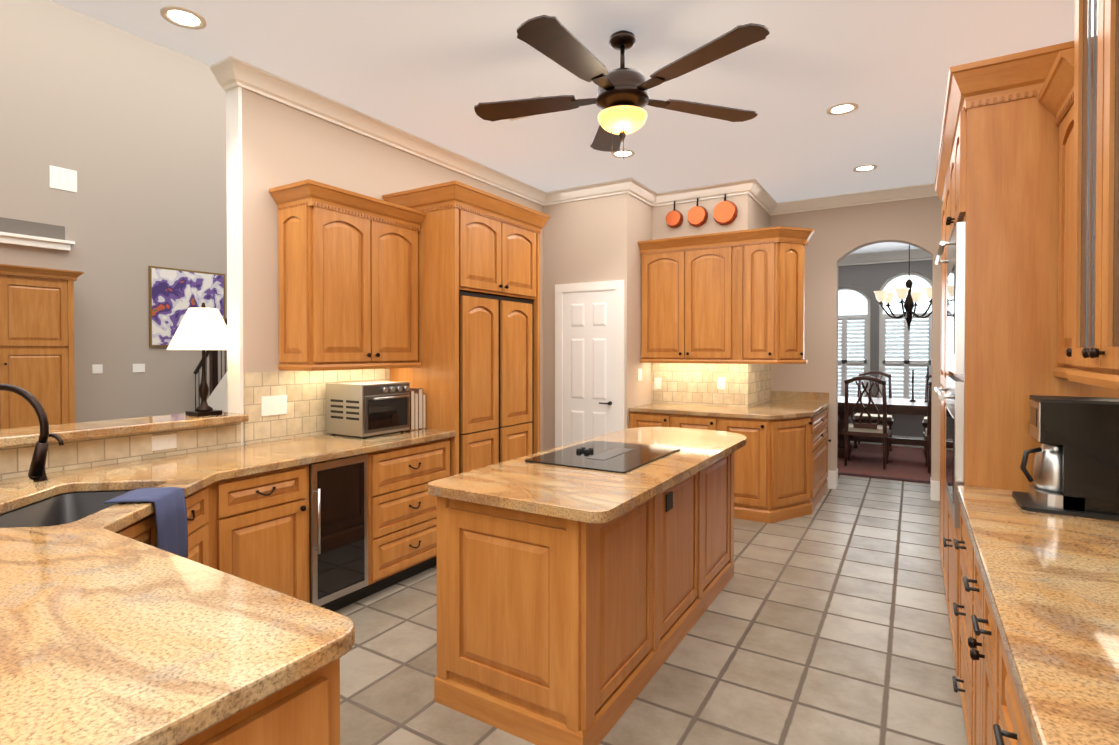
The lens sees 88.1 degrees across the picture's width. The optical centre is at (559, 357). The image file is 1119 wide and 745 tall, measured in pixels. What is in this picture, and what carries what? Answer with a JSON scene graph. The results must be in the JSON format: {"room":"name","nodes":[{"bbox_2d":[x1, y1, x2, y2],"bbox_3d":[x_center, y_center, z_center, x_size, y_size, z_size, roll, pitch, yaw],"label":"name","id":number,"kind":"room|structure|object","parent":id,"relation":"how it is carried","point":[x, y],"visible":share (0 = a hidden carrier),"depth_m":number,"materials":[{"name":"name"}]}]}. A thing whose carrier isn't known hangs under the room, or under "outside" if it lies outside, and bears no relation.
{"room":"kitchen","nodes":[
{"label":"kitchen","id":0,"kind":"room"},
{"bbox_2d":[0,0,227,422],"bbox_3d":[-6.620,-2.032,8.476,0.200,6.800,18.000,0,1,31],"label":"wall","id":1,"kind":"structure","parent":0,"point":[129,128],"depth_m":8.46,"materials":[{"name":"beige paint"}]},
{"bbox_2d":[0,217,74,250],"bbox_3d":[-7.343,-1.622,7.012,0.099,0.330,2.340,0,1,31],"label":"trim","id":2,"kind":"structure","parent":1,"relation":"attached to","point":[28,233],"depth_m":7.65,"materials":[{"name":"white"}]},
{"bbox_2d":[49,165,76,192],"label":"switch plates","id":3,"kind":"object","parent":1,"relation":"attached to","point":[63,179],"depth_m":7.95,"materials":[{"name":"white plastic"}]},
{"bbox_2d":[92,364,102,373],"label":"switch plates","id":4,"kind":"object","parent":1,"relation":"attached to","point":[96,368],"depth_m":8.29,"materials":[{"name":"white plastic"}]},
{"bbox_2d":[133,364,144,371],"label":"switch plates","id":5,"kind":"object","parent":1,"relation":"attached to","point":[136,367],"depth_m":8.73,"materials":[{"name":"white plastic"}]},
{"bbox_2d":[149,266,224,346],"bbox_3d":[-5.974,-0.781,9.325,0.028,1.240,1.140,0,1,31],"label":"framed painting","id":6,"kind":"object","parent":1,"relation":"attached to","point":[175,294],"visible":0.64,"depth_m":9.14,"materials":[{"name":"multicoloured paint"}]},
{"bbox_2d":[261,395,286,415],"label":"switch plates","id":7,"kind":"object","parent":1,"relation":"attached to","point":[270,405],"depth_m":3.46,"materials":[{"name":"white plastic"}]},
{"bbox_2d":[0,412,247,447],"bbox_3d":[-2.567,0.352,2.249,0.359,0.040,2.565,0,1,31],"label":"countertop","id":8,"kind":"structure","parent":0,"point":[11,437],"depth_m":2.76,"materials":[{"name":"beige stone"}]},
{"bbox_2d":[167,302,238,416],"bbox_3d":[-1.976,0.008,3.211,0.344,0.625,0.344,0,1,31],"label":"table lamp","id":9,"kind":"object","parent":8,"relation":"on","point":[203,328],"visible":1,"depth_m":3.13,"materials":[{"name":"white fabric"}]},
{"bbox_2d":[151,433,176,450],"label":"switch plates","id":10,"kind":"object","parent":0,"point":[167,441],"depth_m":2.95,"materials":[{"name":"white plastic"}]},
{"bbox_2d":[226,86,542,451],"bbox_3d":[-1.050,-0.128,4.689,0.127,3.070,3.180,0,1,31],"label":"wall","id":11,"kind":"structure","parent":0,"point":[270,143],"depth_m":3.45,"materials":[{"name":"beige paint"}]},
{"bbox_2d":[269,179,425,370],"bbox_3d":[-1.330,-0.464,3.741,0.379,1.080,0.920,0,1,31],"label":"wall cabinet","id":12,"kind":"object","parent":11,"relation":"attached to","point":[348,278],"visible":1,"depth_m":3.52,"materials":[{"name":"brown wood"}]},
{"bbox_2d":[214,56,549,205],"bbox_3d":[-0.984,-1.607,4.581,0.097,0.110,3.270,0,1,31],"label":"crown molding","id":13,"kind":"structure","parent":11,"relation":"attached to","point":[230,72],"depth_m":3.91,"materials":[{"name":"white"}]},
{"bbox_2d":[50,0,1074,202],"bbox_3d":[-0.141,-1.762,2.094,4.360,0.250,10.270,0,1,31],"label":"ceiling","id":14,"kind":"structure","parent":0,"point":[435,71],"depth_m":3.30,"materials":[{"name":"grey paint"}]},
{"bbox_2d":[160,6,205,29],"bbox_3d":[-1.819,-1.641,2.800,0.188,0.006,0.188,0,1,-14],"label":"recessed light","id":15,"kind":"object","parent":14,"relation":"in","point":[183,17],"depth_m":2.80,"materials":[{"name":"white"}]},
{"bbox_2d":[509,95,540,120],"bbox_3d":[-0.231,-1.650,3.844,0.380,0.009,0.220,0,1,31],"label":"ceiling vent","id":16,"kind":"object","parent":14,"relation":"in","point":[511,119],"visible":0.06,"depth_m":3.98,"materials":[{"name":"white"}]},
{"bbox_2d":[474,15,769,158],"bbox_3d":[0.284,-1.318,2.903,1.542,0.655,1.498,0,1,31],"label":"kitchen ceiling fan","id":17,"kind":"object","parent":14,"relation":"hanging from","point":[621,100],"visible":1,"depth_m":2.84,"materials":[{"name":"brown wood"}]},
{"bbox_2d":[611,149,634,157],"bbox_3d":[0.518,-1.661,4.722,0.188,0.006,0.188,0,1,22],"label":"recessed light","id":18,"kind":"object","parent":14,"relation":"in","point":[627,153],"depth_m":4.72,"materials":[{"name":"white"}]},
{"bbox_2d":[827,103,857,114],"bbox_3d":[1.884,-1.652,3.851,0.188,0.006,0.188,0,1,4],"label":"recessed light","id":19,"kind":"object","parent":14,"relation":"in","point":[843,108],"depth_m":3.84,"materials":[{"name":"white"}]},
{"bbox_2d":[853,165,876,171],"bbox_3d":[2.696,-1.665,5.101,0.188,0.006,0.188,0,1,4],"label":"recessed light","id":20,"kind":"object","parent":14,"relation":"in","point":[863,168],"depth_m":5.11,"materials":[{"name":"white"}]},
{"bbox_2d":[543,193,651,450],"bbox_3d":[0.661,-0.148,6.573,1.070,3.070,1.820,0,1,31],"label":"wall","id":21,"kind":"structure","parent":0,"point":[593,239],"depth_m":5.75,"materials":[{"name":"beige paint"}]},
{"bbox_2d":[555,280,624,447],"bbox_3d":[0.277,0.329,5.710,0.770,2.135,0.060,0,1,31],"label":"door","id":22,"kind":"structure","parent":21,"relation":"attached to","point":[589,360],"depth_m":5.72,"materials":[{"name":"white wood"}]},
{"bbox_2d":[546,178,637,204],"bbox_3d":[0.301,-1.618,5.658,0.925,0.110,0.090,0,1,31],"label":"crown molding","id":23,"kind":"structure","parent":21,"relation":"attached to","point":[628,185],"depth_m":5.63,"materials":[{"name":"white"}]},
{"bbox_2d":[633,182,657,206],"bbox_3d":[0.820,-1.618,5.704,0.090,0.110,0.510,0,1,31],"label":"crown molding","id":24,"kind":"structure","parent":21,"relation":"attached to","point":[645,194],"depth_m":5.77,"materials":[{"name":"white"}]},
{"bbox_2d":[654,378,660,388],"label":"switch plates","id":25,"kind":"object","parent":21,"relation":"attached to","point":[657,381],"depth_m":6.01,"materials":[{"name":"white plastic"}]},
{"bbox_2d":[654,181,741,206],"bbox_3d":[1.360,-1.619,5.749,0.965,0.110,0.090,0,1,31],"label":"crown molding","id":26,"kind":"structure","parent":21,"relation":"attached to","point":[730,188],"depth_m":5.72,"materials":[{"name":"white"}]},
{"bbox_2d":[334,441,966,744],"bbox_3d":[-1.630,1.449,5.459,16.500,0.100,18.000,0,1,31],"label":"floor","id":27,"kind":"structure","parent":0,"point":[826,622],"depth_m":2.79,"materials":[{"name":"tile"}]},
{"bbox_2d":[0,264,83,428],"bbox_3d":[-6.952,0.132,7.149,0.640,2.500,1.552,0,1,31],"label":"cabinet","id":28,"kind":"object","parent":27,"relation":"on","point":[37,332],"visible":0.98,"depth_m":7.28,"materials":[{"name":"brown wood"}]},
{"bbox_2d":[193,318,227,411],"bbox_3d":[-4.294,-0.608,8.914,3.320,3.943,1.050,0,1,31],"label":"stairs","id":29,"kind":"structure","parent":27,"relation":"on","point":[217,399],"depth_m":9.01,"materials":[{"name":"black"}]},
{"bbox_2d":[184,664,339,744],"bbox_3d":[-1.022,1.010,0.724,0.613,0.875,1.365,0,1,31],"label":"base cabinet","id":30,"kind":"object","parent":27,"relation":"on","point":[308,713],"depth_m":1.04,"materials":[{"name":"brown wood"}]},
{"bbox_2d":[0,428,454,744],"bbox_3d":[-1.182,0.538,2.085,2.352,0.040,3.608,0,1,31],"label":"countertop","id":31,"kind":"structure","parent":30,"relation":"on","point":[109,635],"depth_m":1.48,"materials":[{"name":"beige stone"}]},
{"bbox_2d":[0,384,63,481],"bbox_3d":[-2.047,0.305,2.175,0.492,0.422,0.377,0,1,31],"label":"faucet","id":32,"kind":"object","parent":31,"relation":"on","point":[37,472],"visible":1,"depth_m":2.06,"materials":[{"name":"black metal"}]},
{"bbox_2d":[0,490,131,527],"bbox_3d":[-1.780,0.613,2.083,0.710,0.290,0.740,0,1,31],"label":"sink","id":33,"kind":"object","parent":31,"relation":"in","point":[18,508],"depth_m":2.23,"materials":[{"name":"grey metal"}]},
{"bbox_2d":[104,487,187,558],"bbox_3d":[-1.519,0.681,2.137,0.186,0.354,0.200,0,1,-8],"label":"towel","id":34,"kind":"object","parent":31,"relation":"hanging from","point":[171,518],"visible":0.85,"depth_m":2.14,"materials":[{"name":"blue fabric"}]},
{"bbox_2d":[326,381,409,437],"bbox_3d":[-1.235,0.334,3.792,0.403,0.331,0.392,0,1,31],"label":"toaster oven","id":35,"kind":"object","parent":31,"relation":"on","point":[362,409],"visible":1,"depth_m":3.66,"materials":[{"name":"silver metal"}]},
{"bbox_2d":[410,388,425,430],"bbox_3d":[-1.064,0.357,4.034,0.221,0.280,0.140,0,1,31],"label":"cookbooks","id":36,"kind":"object","parent":31,"relation":"on","point":[417,408],"visible":0.5,"depth_m":3.98,"materials":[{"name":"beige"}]},
{"bbox_2d":[382,180,549,475],"bbox_3d":[-0.678,0.119,4.506,0.699,2.580,1.172,0,1,31],"label":"tall cabinet","id":37,"kind":"object","parent":27,"relation":"on","point":[475,376],"visible":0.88,"depth_m":4.14,"materials":[{"name":"brown wood"}]},
{"bbox_2d":[432,451,733,744],"bbox_3d":[0.307,0.986,3.072,0.710,0.874,2.016,0,1,31],"label":"kitchen island","id":38,"kind":"object","parent":27,"relation":"on","point":[581,585],"depth_m":2.26,"materials":[{"name":"brown wood"}]},
{"bbox_2d":[428,427,745,526],"bbox_3d":[0.367,0.528,3.075,0.825,0.041,2.204,0,1,31],"label":"island countertop","id":39,"kind":"structure","parent":38,"relation":"on","point":[574,494],"depth_m":2.39,"materials":[{"name":"beige stone"}]},
{"bbox_2d":[520,435,683,474],"bbox_3d":[0.247,0.496,2.998,0.540,0.025,0.740,0,1,31],"label":"cooktop","id":40,"kind":"object","parent":39,"relation":"in","point":[598,453],"depth_m":2.97,"materials":[{"name":"black glass"}]},
{"bbox_2d":[629,411,672,427],"bbox_3d":[1.272,0.954,6.138,0.432,0.875,1.636,0,1,31],"label":"base cabinet","id":41,"kind":"object","parent":27,"relation":"on","point":[637,419],"depth_m":5.43,"materials":[{"name":"brown wood"}]},
{"bbox_2d":[673,411,720,430],"bbox_3d":[1.641,0.957,5.912,0.433,0.875,1.636,0,1,31],"label":"base cabinet","id":42,"kind":"object","parent":27,"relation":"on","point":[706,422],"depth_m":5.20,"materials":[{"name":"brown wood"}]},
{"bbox_2d":[721,415,768,522],"bbox_3d":[2.001,0.959,5.692,0.410,0.875,1.636,0,1,31],"label":"base cabinet","id":43,"kind":"object","parent":27,"relation":"on","point":[751,461],"depth_m":4.96,"materials":[{"name":"brown wood"}]},
{"bbox_2d":[769,407,828,522],"bbox_3d":[2.272,0.961,5.527,0.335,0.875,1.636,0,1,31],"label":"base cabinet","id":44,"kind":"object","parent":27,"relation":"on","point":[781,465],"depth_m":5.05,"materials":[{"name":"brown wood"}]},
{"bbox_2d":[629,395,828,422],"bbox_3d":[1.757,0.500,5.819,1.567,0.040,1.628,0,1,31],"label":"countertop","id":45,"kind":"structure","parent":44,"relation":"on","point":[773,408],"depth_m":5.54,"materials":[{"name":"beige stone"}]},
{"bbox_2d":[837,443,930,483],"bbox_3d":[4.580,1.371,7.561,3.900,0.013,2.630,0,1,31],"label":"dining rug","id":46,"kind":"object","parent":27,"relation":"on","point":[907,464],"visible":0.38,"depth_m":7.36,"materials":[{"name":"red carpet"}]},
{"bbox_2d":[843,376,890,468],"bbox_3d":[3.873,0.792,7.301,0.535,1.137,0.570,0,1,31],"label":"dining chair","id":47,"kind":"object","parent":46,"relation":"on","point":[869,429],"visible":1,"depth_m":7.13,"materials":[{"name":"brown wood"}]},
{"bbox_2d":[853,371,893,450],"bbox_3d":[4.709,0.778,8.667,0.535,1.137,0.570,0,1,31],"label":"dining chair","id":48,"kind":"object","parent":46,"relation":"on","point":[874,417],"visible":0.56,"depth_m":8.70,"materials":[{"name":"brown wood"}]},
{"bbox_2d":[837,366,929,457],"bbox_3d":[4.675,0.740,7.748,2.500,1.240,1.150,0,1,31],"label":"dining table","id":49,"kind":"object","parent":46,"relation":"on","point":[912,406],"visible":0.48,"depth_m":7.74,"materials":[{"name":"black wood"}]},
{"bbox_2d":[922,374,931,451],"bbox_3d":[5.460,0.783,8.208,0.535,1.137,0.570,0,1,31],"label":"dining chair","id":50,"kind":"object","parent":46,"relation":"on","point":[924,422],"visible":0.08,"depth_m":8.44,"materials":[{"name":"brown wood"}]},
{"bbox_2d":[923,381,931,472],"bbox_3d":[4.634,0.797,6.859,0.535,1.137,0.570,0,1,31],"label":"dining chair","id":51,"kind":"object","parent":46,"relation":"on","point":[927,438],"visible":0.1,"depth_m":6.82,"materials":[{"name":"brown wood"}]},
{"bbox_2d":[938,161,941,563],"bbox_3d":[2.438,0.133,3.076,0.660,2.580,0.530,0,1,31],"label":"tall cabinet","id":52,"kind":"object","parent":27,"relation":"on","point":[939,162],"depth_m":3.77,"materials":[{"name":"brown wood"}]},
{"bbox_2d":[952,497,967,716],"bbox_3d":[1.727,0.998,1.905,0.642,0.875,0.620,0,1,31],"label":"base cabinet","id":53,"kind":"object","parent":27,"relation":"on","point":[963,591],"depth_m":2.12,"materials":[{"name":"brown wood"}]},
{"bbox_2d":[964,537,991,744],"bbox_3d":[1.403,1.003,1.376,0.642,0.875,0.620,0,1,31],"label":"base cabinet","id":54,"kind":"object","parent":27,"relation":"on","point":[976,707],"depth_m":1.66,"materials":[{"name":"brown wood"}]},
{"bbox_2d":[957,485,1118,744],"bbox_3d":[0.255,0.565,-0.485,0.640,0.040,6.222,0,1,31],"label":"countertop","id":55,"kind":"structure","parent":54,"relation":"on","point":[1051,581],"depth_m":1.22,"materials":[{"name":"beige stone"}]},
{"bbox_2d":[1012,395,1118,520],"bbox_3d":[1.812,0.331,1.916,0.459,0.377,0.331,0,1,31],"label":"coffee maker","id":56,"kind":"object","parent":55,"relation":"on","point":[1075,465],"visible":1,"depth_m":1.91,"materials":[{"name":"black"}]},
{"bbox_2d":[988,605,1031,744],"bbox_3d":[1.080,1.009,0.847,0.642,0.875,0.620,0,1,31],"label":"base cabinet","id":57,"kind":"object","parent":27,"relation":"on","point":[1007,725],"depth_m":1.22,"materials":[{"name":"brown wood"}]},
{"bbox_2d":[942,41,1118,678],"bbox_3d":[2.092,0.139,2.510,0.660,2.580,0.797,0,1,31],"label":"tall cabinet","id":58,"kind":"object","parent":27,"relation":"on","point":[996,186],"depth_m":2.27,"materials":[{"name":"brown wood"}]},
{"bbox_2d":[652,194,769,407],"bbox_3d":[1.692,-0.145,6.312,0.980,3.070,1.190,0,1,31],"label":"wall","id":59,"kind":"structure","parent":0,"point":[752,214],"depth_m":5.80,"materials":[{"name":"beige paint"}]},
{"bbox_2d":[666,201,682,227],"bbox_3d":[1.163,-1.494,5.875,0.178,0.355,0.075,0,1,31],"label":"pan","id":60,"kind":"object","parent":59,"relation":"attached to","point":[674,218],"depth_m":5.85,"materials":[{"name":"orange metal"}]},
{"bbox_2d":[687,198,707,226],"bbox_3d":[1.367,-1.493,5.750,0.208,0.385,0.075,0,1,31],"label":"pan","id":61,"kind":"object","parent":59,"relation":"attached to","point":[697,215],"depth_m":5.72,"materials":[{"name":"orange metal"}]},
{"bbox_2d":[717,377,724,388],"label":"switch plates","id":62,"kind":"object","parent":59,"relation":"attached to","point":[720,380],"depth_m":5.66,"materials":[{"name":"white plastic"}]},
{"bbox_2d":[713,194,737,224],"bbox_3d":[1.603,-1.491,5.606,0.238,0.415,0.075,0,1,31],"label":"pan","id":63,"kind":"object","parent":59,"relation":"attached to","point":[725,212],"depth_m":5.58,"materials":[{"name":"orange metal"}]},
{"bbox_2d":[638,226,814,363],"bbox_3d":[1.541,-0.541,5.477,1.564,1.200,0.379,0,1,31],"label":"upper cabinet","id":64,"kind":"object","parent":59,"relation":"attached to","point":[734,297],"visible":1,"depth_m":5.33,"materials":[{"name":"brown wood"}]},
{"bbox_2d":[742,179,777,215],"bbox_3d":[2.060,-1.620,5.872,0.090,0.110,1.030,0,1,31],"label":"crown molding","id":65,"kind":"structure","parent":59,"relation":"attached to","point":[751,187],"depth_m":5.77,"materials":[{"name":"white"}]},
{"bbox_2d":[837,412,837,453],"bbox_3d":[2.711,-0.111,6.398,0.670,3.000,0.020,0,1,31],"label":"wall","id":66,"kind":"structure","parent":0,"point":[837,427],"depth_m":6.23,"materials":[{"name":"grey paint"}]},
{"bbox_2d":[770,196,942,480],"bbox_3d":[3.306,-0.141,5.933,2.190,3.070,0.150,0,1,31],"label":"wall","id":67,"kind":"structure","parent":0,"point":[838,235],"depth_m":6.10,"materials":[{"name":"beige paint"}]},
{"bbox_2d":[769,391,828,402],"bbox_3d":[2.599,0.426,6.270,0.593,0.100,0.021,0,1,31],"label":"backsplash","id":68,"kind":"structure","parent":67,"relation":"attached to","point":[815,397],"depth_m":6.24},
{"bbox_2d":[778,183,937,214],"bbox_3d":[3.199,-1.620,5.843,2.065,0.110,0.090,0,1,31],"label":"crown molding","id":69,"kind":"structure","parent":67,"relation":"attached to","point":[923,190],"depth_m":5.91,"materials":[{"name":"white"}]},
{"bbox_2d":[826,435,939,500],"bbox_3d":[-0.991,1.308,5.066,13.000,0.190,17.600,0,1,31],"label":"baseboard","id":70,"kind":"structure","parent":67,"relation":"attached to","point":[832,478],"depth_m":6.09,"materials":[{"name":"white"}]},
{"bbox_2d":[850,242,917,253],"bbox_3d":[4.682,-1.746,7.408,6.200,0.250,3.830,0,1,31],"label":"ceiling","id":71,"kind":"structure","parent":0,"point":[885,246],"depth_m":8.62,"materials":[{"name":"white paint"}]},
{"bbox_2d":[874,245,931,329],"bbox_3d":[4.675,-0.984,7.731,0.826,1.280,0.835,0,1,31],"label":"dining chandelier","id":72,"kind":"object","parent":71,"relation":"hanging from","point":[908,295],"visible":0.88,"depth_m":7.71,"materials":[{"name":"black metal"}]},
{"bbox_2d":[838,260,931,436],"bbox_3d":[5.577,-0.136,8.888,6.200,3.000,0.200,0,1,31],"label":"wall","id":73,"kind":"structure","parent":0,"point":[868,280],"depth_m":9.11,"materials":[{"name":"grey paint"}]},
{"bbox_2d":[838,272,931,398],"bbox_3d":[5.371,-0.232,8.943,2.560,2.170,0.160,0,1,31],"label":"window","id":74,"kind":"structure","parent":73,"relation":"attached to","point":[900,387],"depth_m":9.10,"materials":[{"name":"white wood"}]},
{"bbox_2d":[838,248,931,265],"bbox_3d":[5.489,-1.552,8.731,5.800,0.165,0.135,0,1,31],"label":"crown molding","id":75,"kind":"structure","parent":73,"relation":"attached to","point":[918,254],"depth_m":8.98,"materials":[{"name":"white"}]},
{"bbox_3d":[1.655,-0.091,1.012,0.150,3.070,10.270,0,1,31],"label":"wall","id":76,"kind":"structure","parent":0,"visible":0},
{"bbox_2d":[1037,0,1118,389],"bbox_3d":[1.444,-0.688,1.232,0.439,1.540,2.035,0,1,31],"label":"wall cabinet","id":77,"kind":"object","parent":76,"relation":"attached to","point":[1078,96],"visible":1,"depth_m":1.70,"materials":[{"name":"brown wood"}]},
{"label":"outside","id":78,"kind":"structure","parent":0,"visible":0},
{"bbox_2d":[838,275,931,395],"bbox_3d":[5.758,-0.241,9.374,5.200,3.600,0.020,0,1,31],"label":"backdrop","id":79,"kind":"structure","parent":78,"point":[850,302],"depth_m":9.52,"materials":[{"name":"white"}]}
]}

